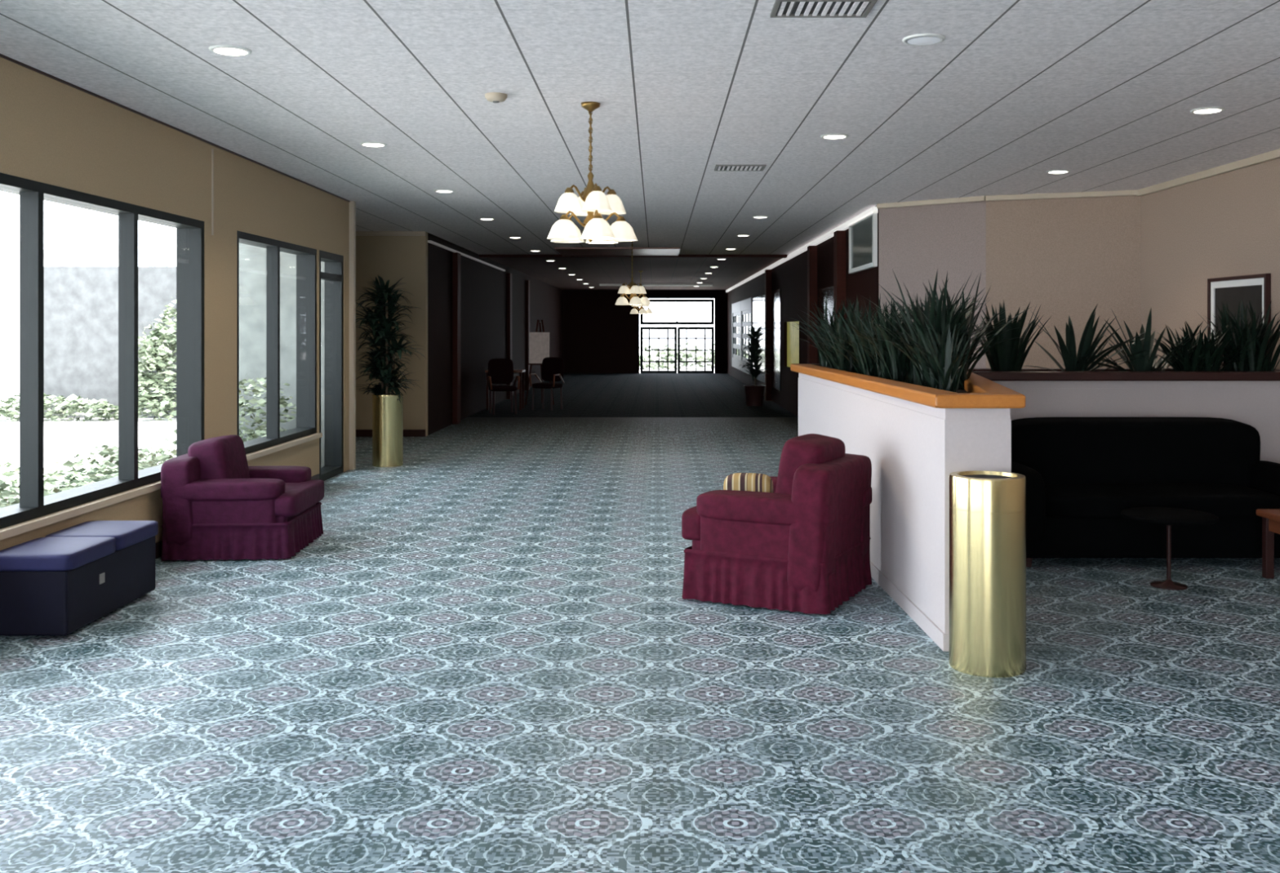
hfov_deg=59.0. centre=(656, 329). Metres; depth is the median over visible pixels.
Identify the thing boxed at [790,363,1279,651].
wall planter
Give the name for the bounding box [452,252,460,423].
trim
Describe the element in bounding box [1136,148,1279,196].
trim
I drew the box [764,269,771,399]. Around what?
trim
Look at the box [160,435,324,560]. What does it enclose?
armchair
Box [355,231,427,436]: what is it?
wall
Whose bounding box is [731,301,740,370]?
window
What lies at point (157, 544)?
baseboard
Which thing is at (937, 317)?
leaf plant
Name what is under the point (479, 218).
recessed light
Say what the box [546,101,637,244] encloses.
chandelier
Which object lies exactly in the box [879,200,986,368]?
wall
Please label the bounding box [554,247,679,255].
trim
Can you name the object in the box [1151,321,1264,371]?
leaf plant
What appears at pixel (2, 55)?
trim
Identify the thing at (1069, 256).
wall
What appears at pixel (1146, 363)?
leaf plant
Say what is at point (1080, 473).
sofa
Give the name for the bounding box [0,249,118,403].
wall
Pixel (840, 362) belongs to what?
leaf plant
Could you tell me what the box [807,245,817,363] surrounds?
trim
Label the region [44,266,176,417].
wall
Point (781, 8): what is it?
ceiling vent
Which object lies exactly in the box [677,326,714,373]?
door
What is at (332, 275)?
door
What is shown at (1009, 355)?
leaf plant
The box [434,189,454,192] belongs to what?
recessed light
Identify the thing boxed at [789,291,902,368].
leaf plant
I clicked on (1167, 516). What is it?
pedestal table
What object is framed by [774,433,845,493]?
cushion
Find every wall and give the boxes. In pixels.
[0,57,349,550]
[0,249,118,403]
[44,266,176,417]
[239,242,324,467]
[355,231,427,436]
[427,232,562,435]
[562,289,727,373]
[727,205,879,416]
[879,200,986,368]
[986,195,1141,368]
[1141,158,1279,368]
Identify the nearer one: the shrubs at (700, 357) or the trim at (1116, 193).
the trim at (1116, 193)
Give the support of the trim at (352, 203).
attached to the wall at (54, 132)
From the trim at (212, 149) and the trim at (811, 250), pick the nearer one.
the trim at (212, 149)
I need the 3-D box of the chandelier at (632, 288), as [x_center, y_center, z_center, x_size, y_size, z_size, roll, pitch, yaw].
[-0.343,-0.870,16.999,0.542,1.020,0.558,0,0,0]
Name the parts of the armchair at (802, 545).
seat, arm, arm, backrest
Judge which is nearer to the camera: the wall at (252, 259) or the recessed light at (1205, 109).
the recessed light at (1205, 109)
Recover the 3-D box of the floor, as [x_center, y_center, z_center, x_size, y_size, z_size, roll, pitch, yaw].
[-0.100,1.510,17.550,10.200,0.020,43.100,0,0,0]
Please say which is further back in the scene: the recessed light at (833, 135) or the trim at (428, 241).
the trim at (428, 241)
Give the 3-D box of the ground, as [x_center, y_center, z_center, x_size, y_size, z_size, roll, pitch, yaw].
[-7.500,1.580,32.500,75.000,0.040,115.000,0,0,0]
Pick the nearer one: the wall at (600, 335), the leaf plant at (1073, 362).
the leaf plant at (1073, 362)
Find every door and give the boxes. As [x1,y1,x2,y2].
[319,249,343,480]
[640,326,676,373]
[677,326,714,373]
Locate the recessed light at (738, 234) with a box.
[736,234,750,235]
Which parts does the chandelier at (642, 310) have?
lamp shade, lamp shade, lamp shade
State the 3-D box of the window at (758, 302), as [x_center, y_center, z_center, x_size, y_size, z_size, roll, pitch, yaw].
[2.439,0.200,21.750,0.019,2.000,13.300,0,0,0]
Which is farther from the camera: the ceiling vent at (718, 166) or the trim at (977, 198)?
the trim at (977, 198)
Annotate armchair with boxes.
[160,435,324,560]
[681,433,871,614]
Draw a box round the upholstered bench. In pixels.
[0,520,158,635]
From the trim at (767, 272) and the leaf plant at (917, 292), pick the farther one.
the trim at (767, 272)
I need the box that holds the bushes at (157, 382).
[0,293,176,422]
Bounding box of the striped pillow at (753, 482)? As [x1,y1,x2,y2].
[723,472,773,492]
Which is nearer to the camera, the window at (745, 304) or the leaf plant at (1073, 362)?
the leaf plant at (1073, 362)
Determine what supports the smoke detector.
attached to the ceiling
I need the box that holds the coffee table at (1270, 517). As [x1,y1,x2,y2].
[1256,508,1279,578]
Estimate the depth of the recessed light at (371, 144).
8.36 m
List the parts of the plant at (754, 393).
pot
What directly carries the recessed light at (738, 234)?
in the ceiling
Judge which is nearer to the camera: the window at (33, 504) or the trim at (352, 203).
the window at (33, 504)
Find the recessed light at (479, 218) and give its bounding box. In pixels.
[479,217,494,219]
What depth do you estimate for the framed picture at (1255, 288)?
9.29 m
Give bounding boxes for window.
[0,172,204,528]
[236,230,316,453]
[640,298,714,324]
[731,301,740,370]
[740,297,751,375]
[752,285,833,391]
[786,320,799,367]
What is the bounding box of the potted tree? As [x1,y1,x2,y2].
[355,275,426,404]
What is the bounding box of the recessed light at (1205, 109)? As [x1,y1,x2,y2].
[1190,106,1225,113]
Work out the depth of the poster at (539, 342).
22.57 m
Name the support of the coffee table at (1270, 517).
on the floor
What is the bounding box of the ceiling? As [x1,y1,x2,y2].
[0,0,1279,289]
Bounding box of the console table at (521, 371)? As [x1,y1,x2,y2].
[484,369,525,409]
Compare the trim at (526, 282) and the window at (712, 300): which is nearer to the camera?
the trim at (526, 282)
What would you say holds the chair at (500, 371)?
on the floor
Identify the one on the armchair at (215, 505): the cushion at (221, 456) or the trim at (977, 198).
the cushion at (221, 456)
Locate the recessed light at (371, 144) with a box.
[359,141,386,146]
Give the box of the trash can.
[949,470,1026,677]
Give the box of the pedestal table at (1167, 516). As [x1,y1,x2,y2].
[1120,506,1218,590]
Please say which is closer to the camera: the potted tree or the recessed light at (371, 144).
the recessed light at (371, 144)
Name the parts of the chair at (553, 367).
leg, armrest, leg, seat, leg, backrest, armrest, leg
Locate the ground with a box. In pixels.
[0,349,746,500]
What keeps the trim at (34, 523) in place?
attached to the wall at (54, 132)
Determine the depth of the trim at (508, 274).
24.50 m
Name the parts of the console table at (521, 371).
leg, leg, leg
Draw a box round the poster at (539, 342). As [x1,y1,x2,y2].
[528,332,549,363]
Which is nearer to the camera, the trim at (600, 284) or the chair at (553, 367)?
the chair at (553, 367)
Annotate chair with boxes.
[486,358,519,414]
[528,356,564,410]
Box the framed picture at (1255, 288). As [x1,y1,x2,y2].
[1207,273,1271,365]
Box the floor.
[0,373,1279,872]
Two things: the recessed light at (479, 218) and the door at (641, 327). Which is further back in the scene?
the door at (641, 327)
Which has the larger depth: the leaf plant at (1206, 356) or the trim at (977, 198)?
the trim at (977, 198)
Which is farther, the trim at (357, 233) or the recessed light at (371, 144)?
the trim at (357, 233)
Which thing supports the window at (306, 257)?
in the wall at (54, 132)
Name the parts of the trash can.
lid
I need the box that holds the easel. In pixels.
[524,319,554,404]
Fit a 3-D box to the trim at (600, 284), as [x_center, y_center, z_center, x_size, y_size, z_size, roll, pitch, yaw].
[0.000,-1.350,34.000,3.400,0.060,0.200,0,0,0]
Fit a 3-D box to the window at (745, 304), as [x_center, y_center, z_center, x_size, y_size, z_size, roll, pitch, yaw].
[2.480,0.175,30.875,0.080,2.010,3.710,0,0,0]
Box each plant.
[736,324,775,405]
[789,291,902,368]
[801,297,898,373]
[812,293,919,376]
[846,292,930,383]
[860,268,1034,389]
[862,292,924,372]
[880,320,990,392]
[887,284,1016,372]
[973,298,1048,371]
[1026,303,1152,371]
[1082,306,1207,371]
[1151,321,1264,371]
[1204,300,1279,371]
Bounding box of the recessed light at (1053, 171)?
[1045,169,1070,173]
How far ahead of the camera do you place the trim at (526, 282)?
28.00 m
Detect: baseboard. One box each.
[155,473,319,559]
[355,429,425,436]
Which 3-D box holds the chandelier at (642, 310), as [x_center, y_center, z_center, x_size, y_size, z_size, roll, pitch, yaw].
[-0.343,-0.870,26.499,0.542,1.020,0.558,0,0,0]
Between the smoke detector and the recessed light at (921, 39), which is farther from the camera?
the smoke detector
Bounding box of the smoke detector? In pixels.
[484,92,506,102]
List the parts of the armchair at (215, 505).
backrest, arm, arm, seat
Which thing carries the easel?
on the floor
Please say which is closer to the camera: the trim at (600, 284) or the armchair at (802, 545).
the armchair at (802, 545)
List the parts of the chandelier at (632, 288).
lamp shade, lamp shade, chain, lamp shade, lamp shade, lamp shade, lamp shade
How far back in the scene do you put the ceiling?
6.82 m
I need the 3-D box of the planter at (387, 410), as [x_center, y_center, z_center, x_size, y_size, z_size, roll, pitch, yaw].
[-2.970,1.107,12.520,0.336,0.785,0.336,0,0,0]
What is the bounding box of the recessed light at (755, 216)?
[751,215,768,217]
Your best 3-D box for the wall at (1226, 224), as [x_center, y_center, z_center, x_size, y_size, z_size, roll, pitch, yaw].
[4.875,0.060,3.600,0.150,2.880,15.200,0,0,0]
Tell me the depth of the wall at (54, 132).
7.87 m
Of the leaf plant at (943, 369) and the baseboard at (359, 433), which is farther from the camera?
the baseboard at (359, 433)
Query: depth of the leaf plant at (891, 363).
7.42 m
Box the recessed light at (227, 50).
[208,44,252,55]
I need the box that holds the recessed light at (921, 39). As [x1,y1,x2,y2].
[902,33,945,45]
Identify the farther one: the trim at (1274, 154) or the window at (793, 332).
the window at (793, 332)
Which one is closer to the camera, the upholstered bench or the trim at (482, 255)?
the upholstered bench
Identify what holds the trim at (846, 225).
attached to the wall at (790, 276)
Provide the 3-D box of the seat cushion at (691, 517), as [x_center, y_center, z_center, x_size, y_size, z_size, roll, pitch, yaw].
[0.612,1.092,6.527,0.676,0.182,0.832,0,0,27]
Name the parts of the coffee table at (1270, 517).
leg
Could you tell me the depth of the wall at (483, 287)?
20.48 m
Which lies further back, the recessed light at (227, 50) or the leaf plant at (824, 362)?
the leaf plant at (824, 362)
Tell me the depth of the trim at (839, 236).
14.60 m
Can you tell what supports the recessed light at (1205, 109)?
in the ceiling
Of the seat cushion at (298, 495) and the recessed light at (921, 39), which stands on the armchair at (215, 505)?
the seat cushion at (298, 495)
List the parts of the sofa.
arm, leg, backrest, arm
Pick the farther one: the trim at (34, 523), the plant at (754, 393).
the plant at (754, 393)
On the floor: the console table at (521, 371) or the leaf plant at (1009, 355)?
the console table at (521, 371)
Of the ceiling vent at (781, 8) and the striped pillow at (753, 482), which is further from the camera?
the striped pillow at (753, 482)
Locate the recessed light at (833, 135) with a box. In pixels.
[820,133,848,138]
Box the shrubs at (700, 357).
[639,342,747,369]
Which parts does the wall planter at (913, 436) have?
skirting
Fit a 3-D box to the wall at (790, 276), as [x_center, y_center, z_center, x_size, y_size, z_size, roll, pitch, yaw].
[2.530,0.060,25.750,0.160,2.880,26.500,0,0,0]
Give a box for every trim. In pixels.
[0,53,350,201]
[0,432,322,540]
[211,148,213,235]
[349,200,355,469]
[355,231,425,235]
[427,240,505,271]
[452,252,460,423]
[479,253,789,257]
[506,272,511,399]
[524,280,529,390]
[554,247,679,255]
[599,283,712,285]
[725,206,877,292]
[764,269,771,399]
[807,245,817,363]
[833,230,845,326]
[876,195,986,208]
[986,189,1137,200]
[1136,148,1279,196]
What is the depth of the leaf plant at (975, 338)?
7.76 m
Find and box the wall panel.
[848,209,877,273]
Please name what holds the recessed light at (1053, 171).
in the ceiling
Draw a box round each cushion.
[187,435,249,478]
[274,479,324,516]
[681,506,700,540]
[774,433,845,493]
[1044,483,1279,519]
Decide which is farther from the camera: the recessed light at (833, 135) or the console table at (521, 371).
the console table at (521, 371)
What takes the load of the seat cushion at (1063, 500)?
on the sofa
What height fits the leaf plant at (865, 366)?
0.618 m
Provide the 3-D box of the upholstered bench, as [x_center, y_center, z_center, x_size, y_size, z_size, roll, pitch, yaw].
[-3.030,1.281,5.950,0.420,0.398,1.011,0,0,0]
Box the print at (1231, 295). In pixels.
[1214,284,1262,345]
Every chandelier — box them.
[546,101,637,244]
[615,240,651,305]
[630,271,653,313]
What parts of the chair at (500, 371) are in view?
armrest, leg, leg, backrest, seat, leg, leg, armrest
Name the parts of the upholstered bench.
maker plate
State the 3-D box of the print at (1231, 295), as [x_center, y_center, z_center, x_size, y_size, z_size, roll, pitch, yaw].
[4.790,-0.070,9.300,0.011,0.570,0.770,0,0,0]
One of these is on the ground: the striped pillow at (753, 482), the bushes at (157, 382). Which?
the bushes at (157, 382)
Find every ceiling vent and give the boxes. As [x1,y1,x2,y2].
[714,164,766,170]
[770,0,877,17]
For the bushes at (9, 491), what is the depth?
9.96 m
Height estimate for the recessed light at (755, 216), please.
0.016 m
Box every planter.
[372,393,403,466]
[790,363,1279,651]
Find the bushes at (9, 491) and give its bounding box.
[0,373,296,507]
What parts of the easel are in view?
leg, leg, leg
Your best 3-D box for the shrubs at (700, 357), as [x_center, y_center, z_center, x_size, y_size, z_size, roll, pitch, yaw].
[0.720,1.048,44.739,6.717,1.152,1.846,0,0,0]
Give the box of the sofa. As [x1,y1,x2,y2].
[1011,417,1279,566]
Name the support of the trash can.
on the floor
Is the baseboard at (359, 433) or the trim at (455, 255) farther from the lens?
the trim at (455, 255)
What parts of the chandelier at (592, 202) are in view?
lamp shade, lamp shade, lamp shade, arm, arm, lamp shade, chain, lamp shade, arm, lamp shade, arm, lamp shade, arm, lamp shade, arm, lamp shade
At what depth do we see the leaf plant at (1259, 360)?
8.34 m

